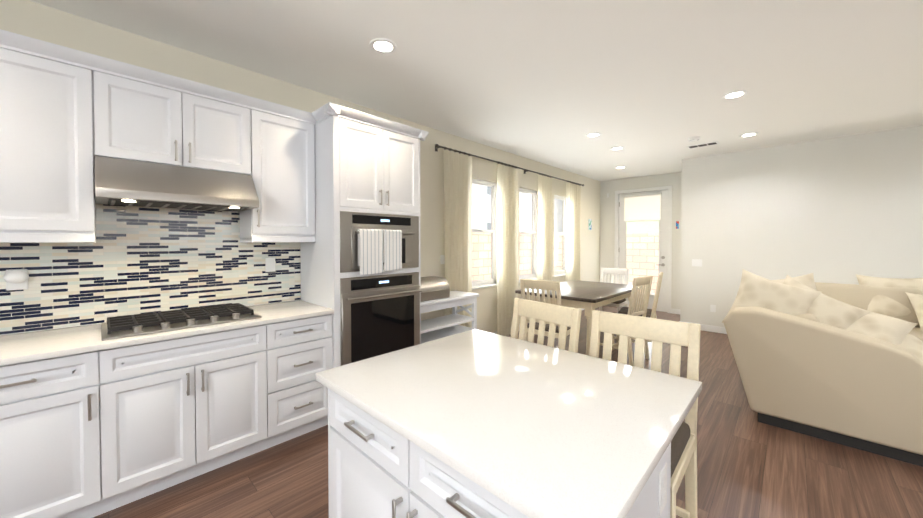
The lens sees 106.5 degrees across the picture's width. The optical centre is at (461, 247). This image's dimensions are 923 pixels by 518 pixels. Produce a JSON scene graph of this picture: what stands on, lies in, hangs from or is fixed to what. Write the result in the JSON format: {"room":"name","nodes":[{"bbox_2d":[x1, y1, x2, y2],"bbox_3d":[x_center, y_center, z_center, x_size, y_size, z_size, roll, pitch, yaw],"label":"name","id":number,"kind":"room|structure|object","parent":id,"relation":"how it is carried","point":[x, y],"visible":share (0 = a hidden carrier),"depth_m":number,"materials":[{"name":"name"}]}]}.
{"room":"kitchen","nodes":[
{"label":"kitchen","id":0,"kind":"room"},
{"bbox_2d":[0,0,599,332],"bbox_3d":[-0.939,-0.031,3.687,0.160,2.800,12.010,1,1,44],"label":"wall","id":1,"kind":"structure","parent":0,"point":[28,18],"depth_m":3.64,"materials":[{"name":"beige paint"}]},
{"bbox_2d":[0,37,95,240],"bbox_3d":[-2.351,-0.532,1.837,0.318,0.962,0.539,1,1,44],"label":"upper cabinet","id":2,"kind":"object","parent":1,"relation":"attached to","point":[67,115],"depth_m":1.80,"materials":[{"name":"white wood"}]},
{"bbox_2d":[0,200,300,334],"bbox_3d":[-2.431,-0.026,2.000,0.010,1.014,2.908,1,1,44],"label":"backsplash","id":3,"kind":"structure","parent":1,"relation":"attached to","point":[132,260],"depth_m":2.31,"materials":[{"name":"tile"}]},
{"bbox_2d":[3,269,28,290],"bbox_3d":[-2.474,0.181,1.917,0.050,0.115,0.090,1,1,44],"label":"outlet","id":4,"kind":"object","parent":3,"relation":"attached to","point":[16,279],"depth_m":1.92,"materials":[{"name":"white plastic"}]},
{"bbox_2d":[265,258,274,271],"bbox_3d":[-1.590,0.145,2.870,0.009,0.115,0.075,1,1,44],"label":"outlet","id":5,"kind":"object","parent":3,"relation":"attached to","point":[269,262],"depth_m":2.87,"materials":[{"name":"white plastic"}]},
{"bbox_2d":[96,61,255,176],"bbox_3d":[-1.896,-0.770,2.309,0.318,0.502,0.777,1,1,44],"label":"upper cabinet","id":6,"kind":"object","parent":1,"relation":"attached to","point":[141,117],"depth_m":2.16,"materials":[{"name":"white wood"}]},
{"bbox_2d":[95,156,258,211],"bbox_3d":[-1.831,-0.389,2.254,0.498,0.252,0.771,1,1,44],"label":"range hood","id":7,"kind":"object","parent":6,"relation":"attached to","point":[123,182],"visible":0.98,"depth_m":2.08,"materials":[{"name":"silver metal"}]},
{"bbox_2d":[240,101,315,240],"bbox_3d":[-1.468,-0.547,2.761,0.318,0.962,0.461,1,1,44],"label":"upper cabinet","id":8,"kind":"object","parent":1,"relation":"attached to","point":[284,181],"depth_m":2.64,"materials":[{"name":"white wood"}]},
{"bbox_2d":[440,255,444,263],"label":"switch plate","id":9,"kind":"object","parent":1,"relation":"attached to","point":[442,257],"depth_m":4.30,"materials":[{"name":"white plastic"}]},
{"bbox_2d":[472,178,496,289],"bbox_3d":[0.315,-0.196,4.955,0.147,1.531,0.660,1,1,44],"label":"window","id":10,"kind":"structure","parent":1,"relation":"in","point":[482,283],"depth_m":5.14,"materials":[{"name":"white glass"}]},
{"bbox_2d":[435,144,583,185],"bbox_3d":[1.062,-1.235,5.566,0.105,0.080,4.028,1,1,44],"label":"curtain rod","id":11,"kind":"object","parent":1,"relation":"attached to","point":[437,146],"visible":0.96,"depth_m":4.99,"materials":[{"name":"brown metal"}]},
{"bbox_2d":[443,150,471,327],"bbox_3d":[-0.049,0.070,4.381,0.076,2.524,0.520,1,1,44],"label":"curtain","id":12,"kind":"object","parent":11,"relation":"hanging from","point":[458,216],"visible":0.69,"depth_m":4.37,"materials":[{"name":"fabric"}]},
{"bbox_2d":[497,164,518,335],"bbox_3d":[0.683,0.058,5.147,0.076,2.524,0.520,1,1,44],"label":"curtain","id":13,"kind":"object","parent":11,"relation":"hanging from","point":[507,232],"visible":0.98,"depth_m":5.12,"materials":[{"name":"fabric"}]},
{"bbox_2d":[537,175,551,280],"bbox_3d":[1.439,0.045,5.939,0.077,2.524,0.450,1,1,44],"label":"curtain","id":14,"kind":"object","parent":11,"relation":"hanging from","point":[544,267],"visible":0.71,"depth_m":5.92,"materials":[{"name":"fabric"}]},
{"bbox_2d":[565,182,580,308],"bbox_3d":[2.193,0.032,6.727,0.077,2.524,0.590,1,1,44],"label":"curtain","id":15,"kind":"object","parent":11,"relation":"hanging from","point":[573,231],"visible":0.77,"depth_m":6.69,"materials":[{"name":"fabric"}]},
{"bbox_2d":[518,188,536,282],"bbox_3d":[1.102,-0.209,5.780,0.147,1.531,0.660,1,1,44],"label":"window","id":16,"kind":"structure","parent":1,"relation":"in","point":[533,275],"depth_m":5.97,"materials":[{"name":"white plastic"}]},
{"bbox_2d":[553,195,565,276],"bbox_3d":[1.876,-0.223,6.589,0.147,1.531,0.660,1,1,44],"label":"window","id":17,"kind":"structure","parent":1,"relation":"in","point":[559,273],"depth_m":6.71,"materials":[{"name":"white plastic"}]},
{"bbox_2d":[588,219,591,229],"bbox_3d":[2.768,-0.493,7.434,0.011,0.240,0.160,1,1,44],"label":"picture","id":18,"kind":"object","parent":1,"relation":"attached to","point":[589,224],"visible":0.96,"depth_m":7.42,"materials":[{"name":"white"}]},
{"bbox_2d":[29,0,922,180],"bbox_3d":[2.011,-1.434,0.845,8.320,0.100,12.010,1,1,44],"label":"ceiling","id":19,"kind":"structure","parent":0,"point":[647,85],"depth_m":2.65,"materials":[{"name":"paint"}]},
{"bbox_2d":[369,38,396,53],"bbox_3d":[-0.546,-1.406,2.411,0.190,0.008,0.190,1,1,44],"label":"recessed light","id":20,"kind":"object","parent":19,"relation":"in","point":[383,45],"visible":1,"depth_m":2.40,"materials":[{"name":"white plastic"}]},
{"bbox_2d":[585,132,600,136],"bbox_3d":[1.686,-1.439,4.413,0.190,0.008,0.190,1,1,44],"label":"recessed light","id":21,"kind":"object","parent":19,"relation":"in","point":[595,134],"visible":0.94,"depth_m":4.39,"materials":[{"name":"white"}]},
{"bbox_2d":[610,146,623,149],"bbox_3d":[2.280,-1.449,5.049,0.190,0.008,0.190,1,1,44],"label":"recessed light","id":22,"kind":"object","parent":19,"relation":"in","point":[617,148],"visible":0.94,"depth_m":5.05,"materials":[{"name":"white"}]},
{"bbox_2d":[688,136,700,140],"bbox_3d":[3.062,-1.426,4.537,0.140,0.038,0.140,1,1,44],"label":"smoke detector","id":23,"kind":"object","parent":19,"relation":"attached to","point":[695,138],"visible":1,"depth_m":4.50,"materials":[{"name":"white plastic"}]},
{"bbox_2d":[687,141,718,148],"bbox_3d":[3.408,-1.446,4.870,0.360,0.009,0.150,1,1,44],"label":"ceiling vent","id":24,"kind":"object","parent":19,"relation":"in","point":[704,144],"visible":0.98,"depth_m":4.84,"materials":[{"name":"white metal"}]},
{"bbox_2d":[722,90,747,98],"bbox_3d":[2.541,-1.419,3.209,0.190,0.008,0.190,1,1,44],"label":"recessed light","id":25,"kind":"object","parent":19,"relation":"in","point":[735,94],"visible":0.98,"depth_m":3.20,"materials":[{"name":"white plastic"}]},
{"bbox_2d":[740,132,757,136],"bbox_3d":[3.673,-1.439,4.409,0.190,0.008,0.190,1,1,44],"label":"recessed light","id":26,"kind":"object","parent":19,"relation":"in","point":[749,134],"visible":0.96,"depth_m":4.39,"materials":[{"name":"white"}]},
{"bbox_2d":[93,306,922,517],"bbox_3d":[2.024,1.465,0.907,8.600,0.100,12.250,1,1,44],"label":"floor","id":27,"kind":"structure","parent":0,"point":[749,465],"depth_m":2.10,"materials":[{"name":"brown wood"}]},
{"bbox_2d":[0,352,103,517],"bbox_3d":[-2.248,0.958,1.768,0.616,0.886,0.547,1,1,44],"label":"base cabinet","id":28,"kind":"object","parent":27,"relation":"on","point":[92,424],"depth_m":1.64,"materials":[{"name":"white wood"}]},
{"bbox_2d":[104,324,271,512],"bbox_3d":[-1.792,0.950,2.245,0.616,0.886,0.773,1,1,44],"label":"base cabinet","id":29,"kind":"object","parent":27,"relation":"on","point":[176,412],"depth_m":1.99,"materials":[{"name":"white wood"}]},
{"bbox_2d":[0,300,333,367],"bbox_3d":[-2.202,0.500,1.789,0.642,0.030,2.907,1,1,44],"label":"countertop","id":30,"kind":"structure","parent":29,"relation":"on","point":[19,348],"depth_m":1.89,"materials":[{"name":"white stone"}]},
{"bbox_2d":[101,303,261,340],"bbox_3d":[-1.785,0.453,2.228,0.495,0.048,0.750,1,1,44],"label":"cooktop","id":31,"kind":"object","parent":30,"relation":"in","point":[116,327],"visible":1,"depth_m":2.12,"materials":[{"name":"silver metal"}]},
{"bbox_2d":[268,316,332,446],"bbox_3d":[-1.366,0.943,2.690,0.616,0.886,0.460,1,1,44],"label":"base cabinet","id":32,"kind":"object","parent":27,"relation":"on","point":[301,349],"depth_m":2.47,"materials":[{"name":"white wood"}]},
{"bbox_2d":[300,102,428,367],"bbox_3d":[-0.878,0.152,3.117,0.715,2.452,0.956,1,1,44],"label":"tall cabinet","id":33,"kind":"object","parent":27,"relation":"on","point":[360,257],"visible":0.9,"depth_m":2.81,"materials":[{"name":"white wood"}]},
{"bbox_2d":[421,290,478,343],"bbox_3d":[-0.258,0.952,3.792,0.387,0.830,0.932,1,1,44],"label":"shelf unit","id":34,"kind":"object","parent":27,"relation":"on","point":[436,328],"visible":0.27,"depth_m":3.81,"materials":[{"name":"white wood"}]},
{"bbox_2d":[421,276,449,301],"bbox_3d":[-0.385,0.434,3.636,0.293,0.210,0.480,1,1,44],"label":"bread box","id":35,"kind":"object","parent":34,"relation":"on","point":[434,287],"visible":0.62,"depth_m":3.59,"materials":[{"name":"silver metal"}]},
{"bbox_2d":[316,329,701,517],"bbox_3d":[0.155,0.951,1.319,1.117,0.915,0.945,1,1,44],"label":"kitchen island","id":36,"kind":"object","parent":27,"relation":"on","point":[474,423],"visible":1,"depth_m":1.04,"materials":[{"name":"white stone"}]},
{"bbox_2d":[520,279,570,343],"bbox_3d":[0.979,0.858,3.879,0.450,1.024,0.514,1,1,38],"label":"chair","id":37,"kind":"object","parent":27,"relation":"on","point":[542,285],"visible":0.33,"depth_m":3.71,"materials":[{"name":"beige wood"}]},
{"bbox_2d":[510,298,581,352],"bbox_3d":[0.295,0.859,1.823,0.488,1.090,0.450,-1,1,-37],"label":"stool","id":38,"kind":"object","parent":27,"relation":"on","point":[564,317],"visible":0.29,"depth_m":1.91,"materials":[{"name":"beige wood"}]},
{"bbox_2d":[515,280,636,355],"bbox_3d":[1.724,0.963,4.928,1.100,0.772,1.740,1,1,44],"label":"dining table","id":39,"kind":"object","parent":27,"relation":"on","point":[589,297],"visible":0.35,"depth_m":4.45,"materials":[{"name":"brown wood"}]},
{"bbox_2d":[599,268,628,312],"bbox_3d":[2.447,0.848,5.686,0.450,0.984,0.508,1,1,41],"label":"chair","id":40,"kind":"object","parent":27,"relation":"on","point":[618,304],"visible":0.46,"depth_m":5.77,"materials":[{"name":"white wood"}]},
{"bbox_2d":[600,275,652,365],"bbox_3d":[1.985,0.852,4.241,0.450,1.024,0.514,-1,1,-39],"label":"chair","id":41,"kind":"object","parent":27,"relation":"on","point":[644,281],"visible":0.42,"depth_m":4.09,"materials":[{"name":"beige wood"}]},
{"bbox_2d":[616,272,662,346],"bbox_3d":[2.396,0.845,4.628,0.514,1.024,0.450,1,1,33],"label":"chair","id":42,"kind":"object","parent":27,"relation":"on","point":[650,313],"visible":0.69,"depth_m":4.45,"materials":[{"name":"beige wood"}]},
{"bbox_2d":[589,310,700,517],"bbox_3d":[0.681,0.865,1.440,0.458,1.090,0.496,1,1,44],"label":"stool","id":43,"kind":"object","parent":27,"relation":"on","point":[675,335],"visible":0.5,"depth_m":1.48,"materials":[{"name":"beige wood"}]},
{"bbox_2d":[722,269,922,466],"bbox_3d":[4.579,0.795,2.698,3.797,1.182,3.105,1,1,44],"label":"sofa","id":44,"kind":"object","parent":27,"relation":"on","point":[838,363],"visible":1,"depth_m":2.57,"materials":[{"name":"beige fabric"}]},
{"bbox_2d":[600,172,681,308],"bbox_3d":[3.870,-0.091,7.286,1.820,2.800,0.160,1,1,44],"label":"wall","id":45,"kind":"structure","parent":0,"point":[607,224],"depth_m":7.25,"materials":[{"name":"paint"}]},
{"bbox_2d":[614,185,671,312],"bbox_3d":[3.841,0.034,7.305,1.105,2.550,0.176,1,1,44],"label":"door frame","id":46,"kind":"structure","parent":45,"relation":"attached to","point":[616,251],"depth_m":6.93,"materials":[{"name":"white wood"}]},
{"bbox_2d":[619,190,667,311],"bbox_3d":[3.807,0.069,7.273,0.957,2.466,0.110,1,1,44],"label":"door","id":47,"kind":"structure","parent":45,"relation":"in","point":[645,206],"depth_m":7.16,"materials":[{"name":"white wood"}]},
{"bbox_2d":[671,308,679,313],"bbox_3d":[4.319,1.268,6.758,0.370,0.100,0.015,1,1,44],"label":"baseboard","id":48,"kind":"structure","parent":45,"relation":"attached to","point":[674,311],"depth_m":6.83,"materials":[{"name":"white"}]},
{"bbox_2d":[675,221,678,228],"bbox_3d":[4.253,-0.443,6.795,0.065,0.160,0.011,1,1,44],"label":"picture","id":49,"kind":"object","parent":45,"relation":"attached to","point":[676,224],"visible":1,"depth_m":6.79,"materials":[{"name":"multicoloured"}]},
{"bbox_2d":[680,125,922,326],"bbox_3d":[6.416,-0.037,4.045,6.340,2.800,1.330,1,1,44],"label":"wall","id":50,"kind":"structure","parent":0,"point":[843,210],"depth_m":4.76,"materials":[{"name":"paint"}]},
{"bbox_2d":[692,259,701,266],"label":"switch plate","id":51,"kind":"object","parent":50,"relation":"attached to","point":[696,262],"depth_m":5.59,"materials":[{"name":"white plastic"}]},
{"bbox_2d":[679,321,726,333],"bbox_3d":[5.890,1.320,3.642,6.192,0.100,0.012,1,1,44],"label":"baseboard","id":52,"kind":"structure","parent":50,"relation":"attached to","point":[711,328],"depth_m":5.46,"materials":[{"name":"white"}]},
{"bbox_2d":[710,305,715,311],"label":"outlet","id":53,"kind":"object","parent":50,"relation":"attached to","point":[712,307],"depth_m":5.46,"materials":[{"name":"white plastic"}]},
{"label":"outside","id":54,"kind":"structure","parent":0,"visible":0},
{"bbox_3d":[1.124,1.422,8.650,24.000,0.050,26.000,1,1,44],"label":"ground","id":55,"kind":"structure","parent":54,"visible":0},
{"bbox_2d":[472,184,531,230],"bbox_3d":[-4.483,-2.518,12.560,7.200,7.720,16.600,1,1,44],"label":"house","id":56,"kind":"structure","parent":55,"relation":"on","point":[485,207],"depth_m":13.67,"materials":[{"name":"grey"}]},
{"bbox_2d":[472,232,658,292],"bbox_3d":[1.963,0.617,2.024,11.650,1.800,17.600,1,1,44],"label":"fence","id":57,"kind":"object","parent":55,"relation":"on","point":[639,262],"depth_m":10.28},
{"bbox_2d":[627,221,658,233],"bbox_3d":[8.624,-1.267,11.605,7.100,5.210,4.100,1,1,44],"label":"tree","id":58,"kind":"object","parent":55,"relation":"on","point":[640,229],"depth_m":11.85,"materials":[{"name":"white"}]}
]}

